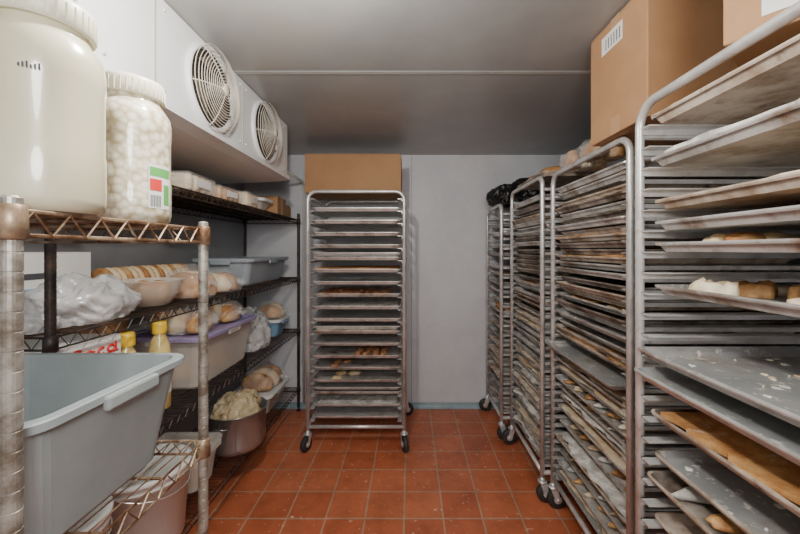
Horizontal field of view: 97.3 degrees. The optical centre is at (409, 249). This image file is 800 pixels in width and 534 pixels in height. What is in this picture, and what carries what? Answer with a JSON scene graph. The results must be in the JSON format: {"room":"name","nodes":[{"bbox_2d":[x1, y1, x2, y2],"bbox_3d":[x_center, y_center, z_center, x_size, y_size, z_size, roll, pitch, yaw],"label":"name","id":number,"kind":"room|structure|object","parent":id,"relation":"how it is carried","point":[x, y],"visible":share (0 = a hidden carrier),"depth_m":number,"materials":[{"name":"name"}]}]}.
{"room":"walk-in refrigerator","nodes":[
{"label":"walk-in refrigerator","id":0,"kind":"room"},
{"bbox_2d":[23,183,243,449],"bbox_3d":[-1.490,0.272,1.055,0.100,2.196,4.010,0,0,0],"label":"wall","id":1,"kind":"structure","parent":0,"point":[227,238],"depth_m":2.20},
{"bbox_2d":[182,409,596,533],"bbox_3d":[0.040,1.420,1.055,3.160,0.100,4.210,0,0,0],"label":"floor","id":2,"kind":"structure","parent":0,"point":[456,475],"depth_m":2.05,"materials":[{"name":"tile"}]},
{"bbox_2d":[0,194,210,533],"bbox_3d":[-0.956,0.650,0.662,0.924,1.440,0.456,0,0,0],"label":"wire shelving unit","id":3,"kind":"object","parent":2,"relation":"on","point":[17,220],"visible":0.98,"depth_m":0.51,"materials":[{"name":"silver metal"}]},
{"bbox_2d":[0,0,106,215],"bbox_3d":[-0.572,-0.220,0.548,0.152,0.325,0.152,0,0,0],"label":"jar","id":4,"kind":"object","parent":3,"relation":"on","point":[53,83],"visible":0.98,"depth_m":0.51,"materials":[{"name":"beige plastic"}]},
{"bbox_2d":[23,353,183,533],"bbox_3d":[-0.725,0.355,0.652,0.440,0.225,0.385,0,0,0],"label":"tub","id":5,"kind":"object","parent":3,"relation":"on","point":[92,421],"visible":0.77,"depth_m":0.65,"materials":[{"name":"plastic"}]},
{"bbox_2d":[99,70,171,223],"bbox_3d":[-0.599,-0.209,0.760,0.143,0.305,0.142,0,0,0],"label":"jar","id":6,"kind":"object","parent":3,"relation":"on","point":[138,130],"visible":0.77,"depth_m":0.71,"materials":[{"name":"beige plastic"}]},
{"bbox_2d":[23,185,300,533],"bbox_3d":[-1.177,0.530,1.965,0.491,1.680,2.105,0,0,0],"label":"wire shelving unit","id":7,"kind":"object","parent":2,"relation":"on","point":[182,198],"visible":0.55,"depth_m":1.79,"materials":[{"name":"black metal"}]},
{"bbox_2d":[23,290,61,334],"bbox_3d":[-1.082,0.171,0.982,0.209,0.115,0.111,0,0,0],"label":"plastic bag","id":8,"kind":"object","parent":7,"relation":"on","point":[33,310],"visible":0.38,"depth_m":0.95,"materials":[{"name":"white plastic"}]},
{"bbox_2d":[23,252,90,292],"bbox_3d":[-1.314,0.118,1.170,0.152,0.220,0.400,0,0,0],"label":"carton","id":9,"kind":"object","parent":7,"relation":"on","point":[78,263],"visible":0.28,"depth_m":1.24,"materials":[{"name":"white cardboard"}]},
{"bbox_2d":[24,333,120,352],"bbox_3d":[-1.097,0.475,1.088,0.261,0.385,0.212,0,0,0],"label":"carton","id":10,"kind":"object","parent":7,"relation":"on","point":[110,343],"visible":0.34,"depth_m":1.10,"materials":[{"name":"white cardboard"}]},
{"bbox_2d":[25,317,126,336],"bbox_3d":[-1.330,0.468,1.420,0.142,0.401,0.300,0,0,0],"label":"shelf","id":11,"kind":"object","parent":7,"relation":"on","point":[99,330],"visible":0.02,"depth_m":1.44,"materials":[{"name":"black metal"}]},
{"bbox_2d":[25,273,141,327],"bbox_3d":[-1.052,0.151,1.159,0.239,0.155,0.336,0,0,0],"label":"plastic bag","id":12,"kind":"object","parent":7,"relation":"on","point":[88,299],"visible":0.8,"depth_m":1.09,"materials":[{"name":"white plastic"}]},
{"bbox_2d":[68,495,113,533],"bbox_3d":[-1.120,1.008,1.100,0.297,0.320,0.297,0,0,0],"label":"plastic bucket","id":13,"kind":"object","parent":7,"relation":"on","point":[100,515],"visible":0.18,"depth_m":1.12,"materials":[{"name":"plastic"}]},
{"bbox_2d":[118,331,136,352],"bbox_3d":[-1.040,0.485,1.290,0.085,0.365,0.085,0,0,0],"label":"oil bottle","id":14,"kind":"object","parent":7,"relation":"on","point":[128,337],"visible":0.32,"depth_m":1.28,"materials":[{"name":"yellow plastic"}]},
{"bbox_2d":[91,263,189,286],"bbox_3d":[-1.310,0.151,1.750,0.120,0.153,0.560,0,0,0],"label":"bread loaf","id":15,"kind":"object","parent":7,"relation":"on","point":[130,275],"visible":0.45,"depth_m":1.69,"materials":[{"name":"beige food"}]},
{"bbox_2d":[129,280,171,301],"bbox_3d":[-1.080,0.175,1.470,0.250,0.106,0.250,0,0,0],"label":"bowl","id":16,"kind":"object","parent":7,"relation":"on","point":[157,290],"visible":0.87,"depth_m":1.43,"materials":[{"name":"white plastic"}]},
{"bbox_2d":[109,443,192,533],"bbox_3d":[-1.070,1.018,1.430,0.318,0.300,0.318,0,0,0],"label":"plastic bucket","id":17,"kind":"object","parent":7,"relation":"on","point":[167,515],"visible":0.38,"depth_m":1.36,"materials":[{"name":"plastic"}]},
{"bbox_2d":[148,320,171,409],"bbox_3d":[-1.060,0.485,1.490,0.085,0.365,0.085,0,0,0],"label":"oil bottle","id":18,"kind":"object","parent":7,"relation":"on","point":[159,343],"visible":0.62,"depth_m":1.47,"materials":[{"name":"yellow plastic"}]},
{"bbox_2d":[167,270,216,297],"bbox_3d":[-1.064,0.146,1.720,0.261,0.164,0.189,0,0,0],"label":"bag","id":19,"kind":"object","parent":7,"relation":"on","point":[184,284],"visible":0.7,"depth_m":1.65,"materials":[{"name":"beige plastic"}]},
{"bbox_2d":[171,172,212,194],"bbox_3d":[-1.069,-0.307,1.660,0.201,0.090,0.284,0,0,-3],"label":"package","id":20,"kind":"object","parent":7,"relation":"on","point":[184,180],"visible":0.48,"depth_m":1.57,"materials":[{"name":"white plastic"}]},
{"bbox_2d":[188,456,197,486],"bbox_3d":[-1.150,1.068,1.755,0.360,0.200,0.260,0,0,0],"label":"food container","id":21,"kind":"object","parent":7,"relation":"on","point":[193,480],"visible":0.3,"depth_m":1.72,"materials":[{"name":"white plastic"}]},
{"bbox_2d":[135,314,256,381],"bbox_3d":[-1.165,0.538,1.930,0.420,0.260,0.620,0,0,0],"label":"storage tote","id":22,"kind":"object","parent":7,"relation":"on","point":[185,343],"visible":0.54,"depth_m":1.81,"materials":[{"name":"white plastic"}]},
{"bbox_2d":[147,308,213,333],"bbox_3d":[-1.131,0.333,1.757,0.338,0.144,0.218,0,0,0],"label":"bag","id":23,"kind":"object","parent":22,"relation":"on","point":[188,322],"visible":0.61,"depth_m":1.70,"materials":[{"name":"plastic"}]},
{"bbox_2d":[190,303,239,322],"bbox_3d":[-1.114,0.341,2.020,0.314,0.129,0.199,0,0,0],"label":"bag","id":24,"kind":"object","parent":22,"relation":"on","point":[229,312],"visible":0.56,"depth_m":1.97,"materials":[{"name":"plastic"}]},
{"bbox_2d":[209,272,237,291],"bbox_3d":[-1.062,0.165,1.961,0.258,0.125,0.198,0,0,0],"label":"bag","id":25,"kind":"object","parent":7,"relation":"on","point":[225,281],"visible":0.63,"depth_m":1.91,"materials":[{"name":"plastic"}]},
{"bbox_2d":[211,186,238,202],"bbox_3d":[-1.060,-0.302,1.930,0.181,0.080,0.264,0,0,5],"label":"package","id":26,"kind":"object","parent":7,"relation":"on","point":[219,192],"visible":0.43,"depth_m":1.88,"materials":[{"name":"beige plastic"}]},
{"bbox_2d":[208,388,267,457],"bbox_3d":[-1.030,1.006,2.100,0.336,0.324,0.336,0,0,-44],"label":"stock pot","id":27,"kind":"object","parent":7,"relation":"on","point":[236,421],"visible":0.99,"depth_m":2.00,"materials":[{"name":"silver metal"}]},
{"bbox_2d":[191,257,288,285],"bbox_3d":[-1.165,0.141,2.500,0.400,0.175,0.700,0,0,0],"label":"storage tote","id":28,"kind":"object","parent":7,"relation":"on","point":[248,271],"visible":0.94,"depth_m":2.22,"materials":[{"name":"plastic"}]},
{"bbox_2d":[238,192,256,207],"bbox_3d":[-1.079,-0.309,2.190,0.221,0.095,0.244,0,0,-6],"label":"package","id":29,"kind":"object","parent":7,"relation":"on","point":[245,198],"visible":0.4,"depth_m":2.12,"materials":[{"name":"beige plastic"}]},
{"bbox_2d":[230,306,271,351],"bbox_3d":[-1.087,0.527,2.422,0.271,0.281,0.278,0,0,0],"label":"plastic bag","id":30,"kind":"object","parent":7,"relation":"on","point":[254,335],"visible":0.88,"depth_m":2.32,"materials":[{"name":"white plastic"}]},
{"bbox_2d":[233,376,288,403],"bbox_3d":[-1.120,1.093,2.640,0.320,0.150,0.420,0,0,0],"label":"food container","id":31,"kind":"object","parent":7,"relation":"on","point":[271,395],"visible":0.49,"depth_m":2.59,"materials":[{"name":"white plastic"}]},
{"bbox_2d":[241,364,281,391],"bbox_3d":[-1.099,0.934,2.641,0.308,0.160,0.336,0,0,0],"label":"bag","id":32,"kind":"object","parent":31,"relation":"on","point":[263,378],"visible":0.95,"depth_m":2.53,"materials":[{"name":"beige food"}]},
{"bbox_2d":[256,197,272,209],"bbox_3d":[-1.080,-0.307,2.440,0.212,0.090,0.212,0,0,0],"label":"food container","id":33,"kind":"object","parent":7,"relation":"on","point":[260,200],"visible":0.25,"depth_m":2.41,"materials":[{"name":"white plastic"}]},
{"bbox_2d":[256,196,285,215],"bbox_3d":[-1.080,-0.327,2.660,0.222,0.131,0.200,0,0,-3],"label":"cardboard box","id":34,"kind":"object","parent":7,"relation":"on","point":[278,206],"visible":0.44,"depth_m":2.56,"materials":[{"name":"brown cardboard"}]},
{"bbox_2d":[268,314,289,336],"bbox_3d":[-1.100,0.598,2.760,0.260,0.140,0.260,0,0,0],"label":"food container","id":35,"kind":"object","parent":7,"relation":"on","point":[277,324],"visible":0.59,"depth_m":2.70,"materials":[{"name":"blue plastic"}]},
{"bbox_2d":[259,302,284,317],"bbox_3d":[-1.079,0.459,2.760,0.232,0.130,0.221,0,0,-42],"label":"bag","id":36,"kind":"object","parent":35,"relation":"on","point":[272,310],"visible":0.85,"depth_m":2.69,"materials":[{"name":"beige plastic"}]},
{"bbox_2d":[286,205,290,216],"bbox_3d":[-1.100,-0.312,2.870,0.200,0.100,0.170,0,0,0],"label":"cardboard box","id":37,"kind":"object","parent":7,"relation":"on","point":[288,208],"visible":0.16,"depth_m":2.90,"materials":[{"name":"brown cardboard"}]},
{"bbox_2d":[300,190,413,452],"bbox_3d":[-0.362,0.478,2.643,0.756,1.781,0.640,0,0,3],"label":"rack","id":38,"kind":"object","parent":2,"relation":"on","point":[361,364],"visible":1,"depth_m":2.46,"materials":[{"name":"metal"}]},
{"bbox_2d":[305,154,401,199],"bbox_3d":[-0.415,-0.558,2.730,0.702,0.286,0.340,0,0,0],"label":"cardboard box","id":39,"kind":"object","parent":38,"relation":"on","point":[322,171],"visible":0.84,"depth_m":2.56,"materials":[{"name":"brown cardboard"}]},
{"bbox_2d":[479,203,597,439],"bbox_3d":[1.000,0.513,2.769,0.822,1.711,0.514,0,0,0],"label":"rack","id":40,"kind":"object","parent":2,"relation":"on","point":[500,366],"visible":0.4,"depth_m":2.68,"materials":[{"name":"metal"}]},
{"bbox_2d":[485,177,558,207],"bbox_3d":[0.878,-0.457,2.766,0.555,0.214,0.359,0,0,0],"label":"plastic bag","id":41,"kind":"object","parent":40,"relation":"on","point":[501,194],"visible":0.54,"depth_m":2.64,"materials":[{"name":"black plastic"}]},
{"bbox_2d":[502,176,609,502],"bbox_3d":[1.060,0.478,2.199,0.822,1.781,0.624,0,0,0],"label":"rack","id":42,"kind":"object","parent":2,"relation":"on","point":[531,374],"visible":0.29,"depth_m":2.08,"materials":[{"name":"metal"}]},
{"bbox_2d":[517,166,606,189],"bbox_3d":[1.020,-0.453,2.200,0.560,0.076,0.500,0,0,0],"label":"tray","id":43,"kind":"object","parent":42,"relation":"on","point":[567,177],"visible":0.39,"depth_m":2.03,"materials":[{"name":"metal"}]},
{"bbox_2d":[545,137,799,533],"bbox_3d":[1.086,0.480,1.543,0.771,1.776,0.708,0,0,0],"label":"rack","id":44,"kind":"object","parent":2,"relation":"on","point":[596,462],"visible":0.54,"depth_m":1.39,"materials":[{"name":"metal"}]},
{"bbox_2d":[564,150,606,170],"bbox_3d":[0.884,-0.471,1.791,0.245,0.122,0.148,0,0,0],"label":"bread","id":45,"kind":"object","parent":44,"relation":"on","point":[572,155],"visible":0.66,"depth_m":1.76,"materials":[{"name":"beige food"}]},
{"bbox_2d":[582,141,625,161],"bbox_3d":[0.881,-0.465,1.601,0.224,0.111,0.167,0,0,0],"label":"bag","id":46,"kind":"object","parent":44,"relation":"on","point":[616,153],"visible":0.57,"depth_m":1.57,"materials":[{"name":"plastic"}]},
{"bbox_2d":[591,0,736,146],"bbox_3d":[1.050,-0.614,1.245,0.669,0.411,0.339,0,0,0],"label":"cardboard box","id":47,"kind":"object","parent":44,"relation":"on","point":[648,45],"visible":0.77,"depth_m":1.08,"materials":[{"name":"brown cardboard"}]},
{"bbox_2d":[634,0,799,533],"bbox_3d":[0.976,0.483,0.634,0.773,1.770,0.715,0,0,0],"label":"rack","id":48,"kind":"object","parent":2,"relation":"on","point":[744,477],"visible":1,"depth_m":0.81,"materials":[{"name":"metal"}]},
{"bbox_2d":[702,231,799,240],"bbox_3d":[0.775,-0.021,0.800,0.236,0.043,0.236,0,0,0],"label":"pastries","id":49,"kind":"object","parent":48,"relation":"in","point":[772,234],"visible":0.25,"depth_m":0.75,"materials":[{"name":"brown food"}]},
{"bbox_2d":[723,0,799,67],"bbox_3d":[0.867,-0.600,0.671,0.352,0.390,0.350,0,0,-39],"label":"cardboard box","id":50,"kind":"object","parent":48,"relation":"on","point":[740,17],"visible":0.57,"depth_m":0.68,"materials":[{"name":"brown cardboard"}]},
{"bbox_2d":[164,0,629,154],"bbox_3d":[0.040,-0.876,1.055,3.160,0.100,4.210,0,0,0],"label":"ceiling","id":51,"kind":"structure","parent":0,"point":[322,114],"depth_m":1.57,"materials":[{"name":"paint"}]},
{"bbox_2d":[72,0,289,183],"bbox_3d":[-1.081,-0.627,1.595,0.677,0.394,1.494,0,0,0],"label":"evaporator cooling unit","id":52,"kind":"object","parent":51,"relation":"attached to","point":[223,132],"visible":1,"depth_m":1.36,"materials":[{"name":"beige metal"}]},
{"bbox_2d":[234,71,590,74],"bbox_3d":[0.040,-0.825,1.640,2.960,0.003,0.030,0,0,0],"label":"trim","id":53,"kind":"structure","parent":51,"relation":"attached to","point":[236,72],"depth_m":1.64,"materials":[{"name":"paint"}]},
{"bbox_2d":[244,155,565,401],"bbox_3d":[0.040,0.272,3.110,3.160,2.196,0.100,0,0,0],"label":"wall","id":54,"kind":"structure","parent":0,"point":[450,207],"depth_m":3.06,"materials":[{"name":"white paint"}]},
{"bbox_2d":[287,171,305,401],"bbox_3d":[-0.915,0.359,2.701,0.040,1.901,0.713,0,0,0],"label":"drain pipe","id":55,"kind":"object","parent":54,"relation":"attached to","point":[303,361],"visible":0.8,"depth_m":3.02,"materials":[{"name":"grey metal"}]},
{"bbox_2d":[266,402,505,408],"bbox_3d":[0.040,1.347,3.046,2.960,0.047,0.028,0,0,0],"label":"baseboard","id":56,"kind":"structure","parent":54,"relation":"attached to","point":[293,405],"depth_m":3.05,"materials":[{"name":"grey metal"}]},
{"bbox_2d":[411,155,411,401],"bbox_3d":[0.015,0.247,3.059,0.005,2.146,0.002,0,0,0],"label":"trim","id":57,"kind":"structure","parent":54,"relation":"attached to","point":[411,155],"depth_m":3.06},
{"bbox_2d":[597,155,799,345],"bbox_3d":[1.570,0.272,1.055,0.100,2.196,4.010,0,0,0],"label":"wall","id":58,"kind":"structure","parent":0,"point":[797,260],"depth_m":1.41,"materials":[{"name":"grey paint"}]}
]}

